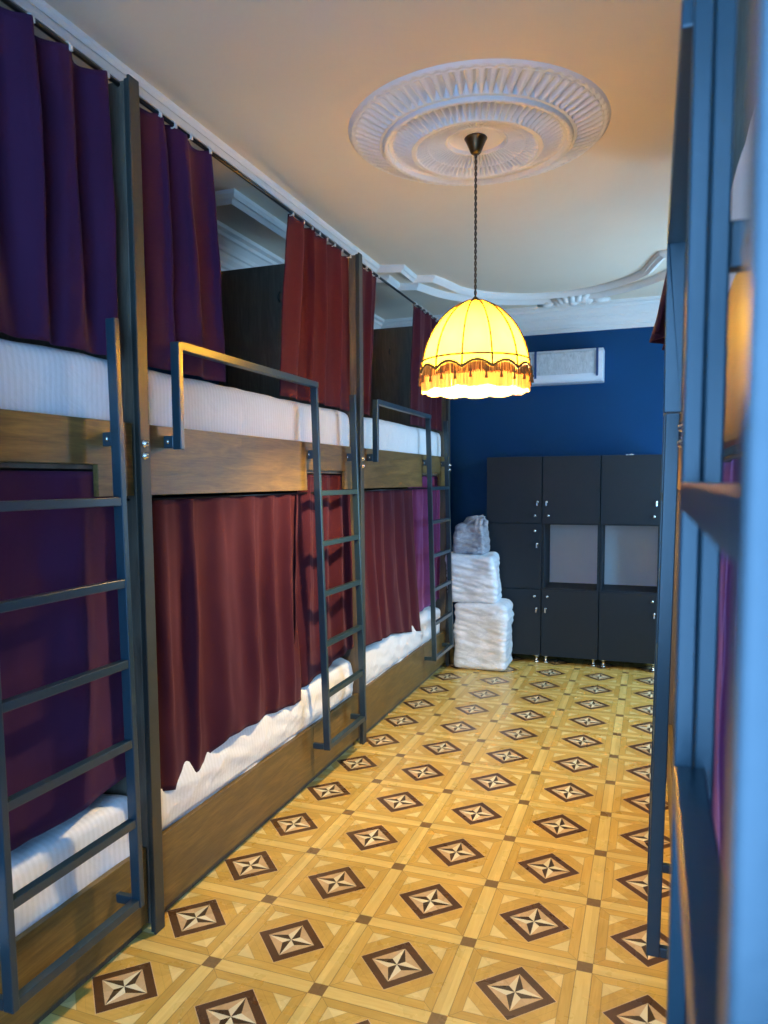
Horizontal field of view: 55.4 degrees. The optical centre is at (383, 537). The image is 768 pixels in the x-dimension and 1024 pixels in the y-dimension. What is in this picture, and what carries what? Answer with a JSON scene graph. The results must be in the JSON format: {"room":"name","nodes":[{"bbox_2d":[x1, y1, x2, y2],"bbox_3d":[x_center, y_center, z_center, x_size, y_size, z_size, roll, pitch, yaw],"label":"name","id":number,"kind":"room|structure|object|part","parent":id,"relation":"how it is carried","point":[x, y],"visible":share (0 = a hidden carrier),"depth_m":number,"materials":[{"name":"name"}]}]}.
{"room":"dormitory","nodes":[
{"label":"dormitory","id":0,"kind":"room"},
{"bbox_2d":[148,367,221,497],"bbox_3d":[-1.498,-0.249,3.799,0.150,3.200,8.120,1,5,20],"label":"wall","id":1,"kind":"structure","parent":0,"point":[149,368],"depth_m":4.40,"materials":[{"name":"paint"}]},
{"bbox_2d":[217,220,660,335],"bbox_3d":[0.319,-1.695,3.017,3.740,0.230,7.820,1,5,20],"label":"trim","id":2,"kind":"structure","parent":1,"relation":"attached to","point":[237,251],"depth_m":6.47,"materials":[{"name":"white paint"}]},
{"bbox_2d":[0,0,681,319],"bbox_3d":[0.318,-1.865,3.004,4.140,0.120,8.220,1,5,20],"label":"ceiling","id":3,"kind":"structure","parent":0,"point":[281,83],"depth_m":3.09,"materials":[{"name":"beige paint"}]},
{"bbox_2d":[215,188,286,239],"bbox_3d":[-0.646,-1.912,4.806,0.330,0.070,1.800,1,5,20],"label":"trim","id":4,"kind":"structure","parent":3,"relation":"attached to","point":[233,197],"depth_m":4.11,"materials":[{"name":"white paint"}]},
{"bbox_2d":[10,0,666,299],"bbox_3d":[0.253,-1.778,2.890,2.370,0.055,7.020,1,5,20],"label":"trim","id":5,"kind":"structure","parent":3,"relation":"attached to","point":[42,11],"depth_m":3.50,"materials":[{"name":"white paint"}]},
{"bbox_2d":[348,58,610,185],"bbox_3d":[0.419,-1.785,3.302,1.159,0.086,1.159,1,5,20],"label":"rosette","id":6,"kind":"object","parent":3,"relation":"attached to","point":[536,118],"visible":0.98,"depth_m":3.08,"materials":[{"name":"white paint"}]},
{"bbox_2d":[418,133,533,398],"bbox_3d":[0.416,-1.231,3.328,0.526,1.133,0.526,0,4,4],"label":"pendant lamp","id":7,"kind":"object","parent":6,"relation":"hanging from","point":[476,349],"visible":1,"depth_m":3.19,"materials":[{"name":"yellow fabric"}]},
{"bbox_3d":[0.418,-0.919,3.352,0.496,0.331,0.496,1,5,20],"label":"lamp shade","id":8,"kind":"part","parent":7,"relation":"part of","materials":[{"name":"yellow fabric"}]},
{"bbox_3d":[0.415,-1.405,3.314,0.014,0.648,0.013,1,5,20],"label":"cord","id":9,"kind":"part","parent":7,"relation":"part of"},
{"bbox_2d":[372,269,666,304],"bbox_3d":[1.291,-2.000,5.717,2.644,0.060,1.290,1,5,20],"label":"trim","id":10,"kind":"structure","parent":3,"relation":"attached to","point":[660,276],"depth_m":5.96,"materials":[{"name":"white paint"}]},
{"bbox_2d":[537,294,610,307],"bbox_3d":[1.607,-2.025,6.229,0.618,0.085,0.229,1,5,20],"label":"shell ornament","id":11,"kind":"object","parent":3,"relation":"attached to","point":[572,301],"visible":0.81,"depth_m":6.18,"materials":[{"name":"white paint"}]},
{"bbox_2d":[39,647,670,1023],"bbox_3d":[0.340,1.436,3.259,4.140,0.100,8.220,1,5,20],"label":"floor","id":12,"kind":"structure","parent":0,"point":[481,858],"depth_m":2.96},
{"bbox_2d":[0,0,164,1023],"bbox_3d":[-1.588,0.017,1.766,1.036,2.985,2.072,1,5,20],"label":"bunk bed","id":13,"kind":"object","parent":12,"relation":"on","point":[42,966],"visible":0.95,"depth_m":2.38,"materials":[{"name":"brown wood"}]},
{"bbox_2d":[0,339,109,464],"bbox_3d":[-1.620,-0.363,1.750,0.844,0.371,1.964,1,5,20],"label":"mattress","id":14,"kind":"object","parent":13,"relation":"on","point":[33,378],"visible":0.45,"depth_m":2.22,"materials":[{"name":"white fabric"}]},
{"bbox_2d":[0,6,117,354],"bbox_3d":[-1.037,-1.038,2.081,0.089,0.927,0.754,1,5,20],"label":"curtain","id":15,"kind":"object","parent":13,"relation":"hanging from","point":[58,271],"visible":0.98,"depth_m":2.21,"materials":[{"name":"purple fabric"}]},
{"bbox_3d":[-1.232,-1.442,1.511,0.016,0.015,1.997,1,5,20],"label":"curtain rod","id":16,"kind":"part","parent":13,"relation":"part of","materials":[{"name":"metal"}]},
{"bbox_2d":[0,470,125,850],"bbox_3d":[-1.213,0.392,1.694,0.078,1.102,1.878,1,5,19],"label":"curtain","id":17,"kind":"object","parent":13,"relation":"hanging from","point":[47,550],"visible":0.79,"depth_m":2.25,"materials":[{"name":"purple fabric"}]},
{"bbox_2d":[11,794,129,935],"bbox_3d":[-1.611,1.149,1.865,0.857,0.362,1.972,1,5,20],"label":"mattress","id":18,"kind":"object","parent":13,"relation":"on","point":[43,852],"visible":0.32,"depth_m":2.33,"materials":[{"name":"white fabric"}]},
{"bbox_3d":[-0.840,-0.050,2.564,0.029,2.985,0.054,1,5,20],"label":"post","id":19,"kind":"part","parent":13,"relation":"part of","materials":[{"name":"metal"}]},
{"bbox_2d":[139,97,366,910],"bbox_3d":[-0.881,-0.136,3.679,1.044,2.985,2.042,1,5,20],"label":"bunk bed","id":20,"kind":"object","parent":12,"relation":"on","point":[183,461],"visible":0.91,"depth_m":3.74,"materials":[{"name":"brown wood"}]},
{"bbox_2d":[140,107,225,381],"bbox_3d":[-0.773,-1.093,2.789,0.078,0.926,0.542,1,5,20],"label":"curtain","id":21,"kind":"object","parent":20,"relation":"hanging from","point":[183,295],"visible":0.81,"depth_m":2.78,"materials":[{"name":"purple fabric"}]},
{"bbox_3d":[-1.023,0.074,4.768,0.040,2.400,0.042,1,5,20],"label":"post","id":22,"kind":"part","parent":20,"relation":"part of","materials":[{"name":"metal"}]},
{"bbox_2d":[152,494,300,790],"bbox_3d":[-0.645,0.376,3.234,0.086,1.110,1.282,1,5,20],"label":"curtain","id":23,"kind":"object","parent":20,"relation":"hanging from","point":[228,655],"visible":0.93,"depth_m":3.08,"materials":[{"name":"red fabric"}]},
{"bbox_3d":[-0.539,-0.209,3.523,0.010,0.010,1.997,1,5,20],"label":"curtain rod","id":24,"kind":"part","parent":20,"relation":"part of","materials":[{"name":"black metal"}]},
{"bbox_3d":[-0.551,-0.558,3.195,0.036,0.388,1.180,1,5,20],"label":"guard rail","id":25,"kind":"part","parent":20,"relation":"part of","materials":[{"name":"metal"}]},
{"bbox_3d":[-0.535,-1.593,3.411,0.016,0.015,1.997,1,5,20],"label":"curtain rod","id":26,"kind":"part","parent":20,"relation":"part of","materials":[{"name":"metal"}]},
{"bbox_2d":[148,370,349,470],"bbox_3d":[-0.922,-0.515,3.650,0.846,0.372,1.966,1,5,20],"label":"mattress","id":27,"kind":"object","parent":20,"relation":"on","point":[208,406],"visible":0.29,"depth_m":3.22,"materials":[{"name":"white fabric"}]},
{"bbox_2d":[162,695,351,830],"bbox_3d":[-0.913,0.997,3.769,0.868,0.363,1.983,1,5,20],"label":"mattress","id":28,"kind":"object","parent":20,"relation":"on","point":[321,716],"visible":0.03,"depth_m":3.31,"materials":[{"name":"white fabric"}]},
{"bbox_2d":[161,658,353,828],"bbox_3d":[-0.607,0.911,3.618,0.220,0.236,1.880,1,5,20],"label":"sheet","id":29,"kind":"object","parent":28,"relation":"on","point":[245,748],"visible":0.55,"depth_m":3.32,"materials":[{"name":"white fabric"}]},
{"bbox_3d":[-0.594,-0.221,4.627,0.930,2.945,0.032,1,5,20],"label":"panel","id":30,"kind":"part","parent":20,"relation":"part of","materials":[{"name":"red fabric"}]},
{"bbox_2d":[279,212,351,410],"bbox_3d":[-0.351,-1.187,3.942,0.069,0.924,0.910,1,5,20],"label":"curtain","id":31,"kind":"object","parent":20,"relation":"hanging from","point":[315,331],"visible":0.95,"depth_m":3.92,"materials":[{"name":"red fabric"}]},
{"bbox_2d":[295,475,353,687],"bbox_3d":[-0.339,0.213,4.102,0.065,1.127,0.822,1,5,20],"label":"curtain","id":32,"kind":"object","parent":20,"relation":"hanging from","point":[336,508],"visible":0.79,"depth_m":4.05,"materials":[{"name":"red fabric"}]},
{"bbox_3d":[-0.142,-0.202,4.464,0.029,2.985,0.054,1,5,20],"label":"post","id":33,"kind":"part","parent":20,"relation":"part of","materials":[{"name":"metal"}]},
{"bbox_2d":[356,263,453,740],"bbox_3d":[-0.184,-0.287,5.579,1.044,2.985,2.042,1,5,20],"label":"bunk bed","id":34,"kind":"object","parent":12,"relation":"on","point":[384,470],"visible":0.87,"depth_m":5.86,"materials":[{"name":"brown wood"}]},
{"bbox_2d":[362,264,379,415],"bbox_3d":[-0.104,-1.241,4.612,0.046,0.924,0.379,1,5,20],"label":"curtain","id":35,"kind":"object","parent":34,"relation":"hanging from","point":[368,281],"visible":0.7,"depth_m":4.60,"materials":[{"name":"red fabric"}]},
{"bbox_2d":[364,490,420,645],"bbox_3d":[0.054,0.225,5.128,0.079,1.110,1.232,1,5,20],"label":"curtain","id":36,"kind":"object","parent":34,"relation":"hanging from","point":[391,589],"visible":0.86,"depth_m":5.12,"materials":[{"name":"red fabric"}]},
{"bbox_3d":[0.158,-0.360,5.424,0.010,0.010,1.997,1,5,20],"label":"curtain rod","id":37,"kind":"part","parent":34,"relation":"part of","materials":[{"name":"black metal"}]},
{"bbox_3d":[0.163,-1.745,5.312,0.016,0.015,1.997,1,5,20],"label":"curtain rod","id":38,"kind":"part","parent":34,"relation":"part of","materials":[{"name":"metal"}]},
{"bbox_3d":[0.147,-0.710,5.096,0.036,0.388,1.180,1,5,20],"label":"guard rail","id":39,"kind":"part","parent":34,"relation":"part of","materials":[{"name":"metal"}]},
{"bbox_2d":[366,606,438,683],"bbox_3d":[0.074,0.764,5.471,0.220,0.234,1.780,1,5,20],"label":"sheet","id":40,"kind":"object","parent":34,"relation":"on","point":[381,655],"visible":0.56,"depth_m":5.20,"materials":[{"name":"white fabric"}]},
{"bbox_2d":[364,417,440,473],"bbox_3d":[-0.225,-0.667,5.550,0.848,0.372,1.965,1,5,20],"label":"mattress","id":41,"kind":"object","parent":34,"relation":"on","point":[396,437],"visible":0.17,"depth_m":5.28,"materials":[{"name":"white fabric"}]},
{"bbox_2d":[366,608,439,684],"bbox_3d":[-0.211,0.846,5.666,0.865,0.361,1.975,1,5,20],"label":"mattress","id":42,"kind":"object","parent":34,"relation":"on","point":[438,609],"visible":0.02,"depth_m":5.56,"materials":[{"name":"white fabric"}]},
{"bbox_3d":[0.104,-0.372,6.527,0.930,2.945,0.032,1,5,20],"label":"panel","id":43,"kind":"part","parent":34,"relation":"part of","materials":[{"name":"brown wood"}]},
{"bbox_2d":[408,476,439,611],"bbox_3d":[0.328,0.049,5.975,0.060,1.097,0.896,1,5,20],"label":"curtain","id":44,"kind":"object","parent":34,"relation":"hanging from","point":[419,496],"visible":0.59,"depth_m":6.01,"materials":[{"name":"purple fabric"}]},
{"bbox_2d":[410,301,441,430],"bbox_3d":[0.341,-1.336,5.809,0.059,0.922,0.876,1,5,21],"label":"curtain","id":45,"kind":"object","parent":34,"relation":"hanging from","point":[423,324],"visible":0.65,"depth_m":5.66,"materials":[{"name":"red fabric"}]},
{"bbox_3d":[0.556,-0.353,6.364,0.029,2.985,0.054,1,5,20],"label":"post","id":46,"kind":"part","parent":34,"relation":"part of","materials":[{"name":"metal"}]},
{"bbox_2d":[453,598,513,670],"bbox_3d":[0.884,0.834,6.436,0.502,0.602,0.406,1,5,20],"label":"wrapped bundle","id":47,"kind":"object","parent":12,"relation":"on","point":[482,631],"visible":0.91,"depth_m":6.27,"materials":[{"name":"clear plastic film"},{"name":"white textile"}]},
{"bbox_2d":[445,551,501,603],"bbox_3d":[0.793,0.338,6.434,0.482,0.434,0.392,1,5,20],"label":"wrapped bundle","id":48,"kind":"object","parent":47,"relation":"on","point":[475,577],"visible":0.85,"depth_m":6.27,"materials":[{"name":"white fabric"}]},
{"bbox_2d":[452,515,489,554],"bbox_3d":[0.776,-0.032,6.444,0.315,0.341,0.303,1,5,20],"label":"wrapped bundle","id":49,"kind":"object","parent":48,"relation":"on","point":[470,536],"visible":1,"depth_m":6.34,"materials":[{"name":"plastic"}]},
{"bbox_2d":[487,457,542,662],"bbox_3d":[1.226,0.188,6.724,0.491,1.842,0.456,1,5,20],"label":"tall cabinet","id":50,"kind":"object","parent":12,"relation":"on","point":[514,484],"visible":0.74,"depth_m":6.51,"materials":[{"name":"laminate"}]},
{"bbox_3d":[1.155,-0.423,6.495,0.486,0.584,0.018,1,5,20],"label":"door","id":51,"kind":"part","parent":50,"relation":"part of","materials":[{"name":"laminate"}]},
{"bbox_3d":[1.159,0.162,6.540,0.486,0.578,0.018,1,5,20],"label":"door","id":52,"kind":"part","parent":50,"relation":"part of","materials":[{"name":"laminate"}]},
{"bbox_3d":[1.163,0.750,6.586,0.486,0.593,0.018,1,5,20],"label":"door","id":53,"kind":"part","parent":50,"relation":"part of","materials":[{"name":"laminate"}]},
{"bbox_2d":[541,455,600,666],"bbox_3d":[1.689,0.198,6.555,0.489,1.842,0.456,1,5,20],"label":"tall cabinet","id":54,"kind":"object","parent":12,"relation":"on","point":[571,500],"visible":0.95,"depth_m":6.40,"materials":[{"name":"laminate"}]},
{"bbox_3d":[1.626,0.760,6.417,0.484,0.593,0.018,1,5,20],"label":"door","id":55,"kind":"part","parent":54,"relation":"part of","materials":[{"name":"laminate"}]},
{"bbox_3d":[1.618,-0.413,6.326,0.484,0.584,0.018,1,5,20],"label":"door","id":56,"kind":"part","parent":54,"relation":"part of","materials":[{"name":"laminate"}]},
{"bbox_2d":[598,454,661,671],"bbox_3d":[2.150,0.208,6.387,0.487,1.842,0.456,1,5,20],"label":"tall cabinet","id":57,"kind":"object","parent":12,"relation":"on","point":[630,484],"visible":0.88,"depth_m":6.24,"materials":[{"name":"laminate"}]},
{"bbox_3d":[2.087,0.770,6.248,0.482,0.593,0.018,1,5,20],"label":"door","id":58,"kind":"part","parent":57,"relation":"part of","materials":[{"name":"laminate"}]},
{"bbox_3d":[2.079,-0.403,6.158,0.482,0.584,0.018,1,5,20],"label":"door","id":59,"kind":"part","parent":57,"relation":"part of","materials":[{"name":"laminate"}]},
{"bbox_2d":[646,275,685,958],"bbox_3d":[1.575,-0.083,2.781,1.024,2.985,2.042,1,5,20],"label":"bunk bed","id":60,"kind":"object","parent":12,"relation":"on","point":[667,584],"visible":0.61,"depth_m":2.14,"materials":[{"name":"blue metal"}]},
{"bbox_2d":[649,240,686,349],"bbox_3d":[0.918,-1.077,2.285,0.152,0.904,0.370,1,5,20],"label":"curtain","id":61,"kind":"object","parent":60,"relation":"hanging from","point":[658,333],"visible":0.06,"depth_m":2.21,"materials":[{"name":"fabric"}]},
{"bbox_3d":[1.960,-0.166,3.694,0.930,2.945,0.032,1,5,20],"label":"panel","id":62,"kind":"part","parent":60,"relation":"part of","materials":[{"name":"blue metal"}]},
{"bbox_2d":[663,0,767,1023],"bbox_3d":[0.875,0.070,0.866,1.018,2.985,2.072,1,5,20],"label":"bunk bed","id":63,"kind":"object","parent":12,"relation":"on","point":[717,971],"visible":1,"depth_m":0.68,"materials":[{"name":"blue metal"}]},
{"bbox_3d":[0.429,-0.382,1.053,0.033,0.342,0.720,1,5,20],"label":"guard rail","id":64,"kind":"part","parent":63,"relation":"part of","materials":[{"name":"metal"}]},
{"bbox_2d":[712,459,737,874],"bbox_3d":[0.525,0.419,1.015,0.082,1.070,1.874,1,5,21],"label":"curtain","id":65,"kind":"object","parent":63,"relation":"hanging from","point":[730,469],"visible":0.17,"depth_m":1.36,"materials":[{"name":"purple fabric"}]},
{"bbox_3d":[0.509,-0.119,0.977,0.010,0.010,1.997,1,5,20],"label":"curtain rod","id":66,"kind":"part","parent":63,"relation":"part of","materials":[{"name":"grey metal"}]},
{"bbox_3d":[1.263,-0.015,1.794,0.930,2.945,0.032,1,5,20],"label":"panel","id":67,"kind":"part","parent":63,"relation":"part of","materials":[{"name":"wood"}]},
{"bbox_2d":[729,128,748,289],"bbox_3d":[0.897,-0.465,0.802,0.854,0.486,1.920,1,5,20],"label":"mattress","id":68,"kind":"object","parent":63,"relation":"on","point":[739,188],"visible":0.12,"depth_m":1.29,"materials":[{"name":"white fabric"}]},
{"bbox_2d":[450,326,664,636],"bbox_3d":[1.699,-0.507,6.862,3.740,3.200,0.150,1,5,20],"label":"wall","id":69,"kind":"structure","parent":0,"point":[623,414],"depth_m":6.73,"materials":[{"name":"blue paint"}]},
{"bbox_2d":[529,347,604,386],"bbox_3d":[1.492,-1.542,6.651,0.975,0.290,0.223,1,5,20],"label":"air conditioner","id":70,"kind":"object","parent":69,"relation":"attached to","point":[574,366],"visible":0.66,"depth_m":6.50,"materials":[{"name":"white plastic"}]}
]}

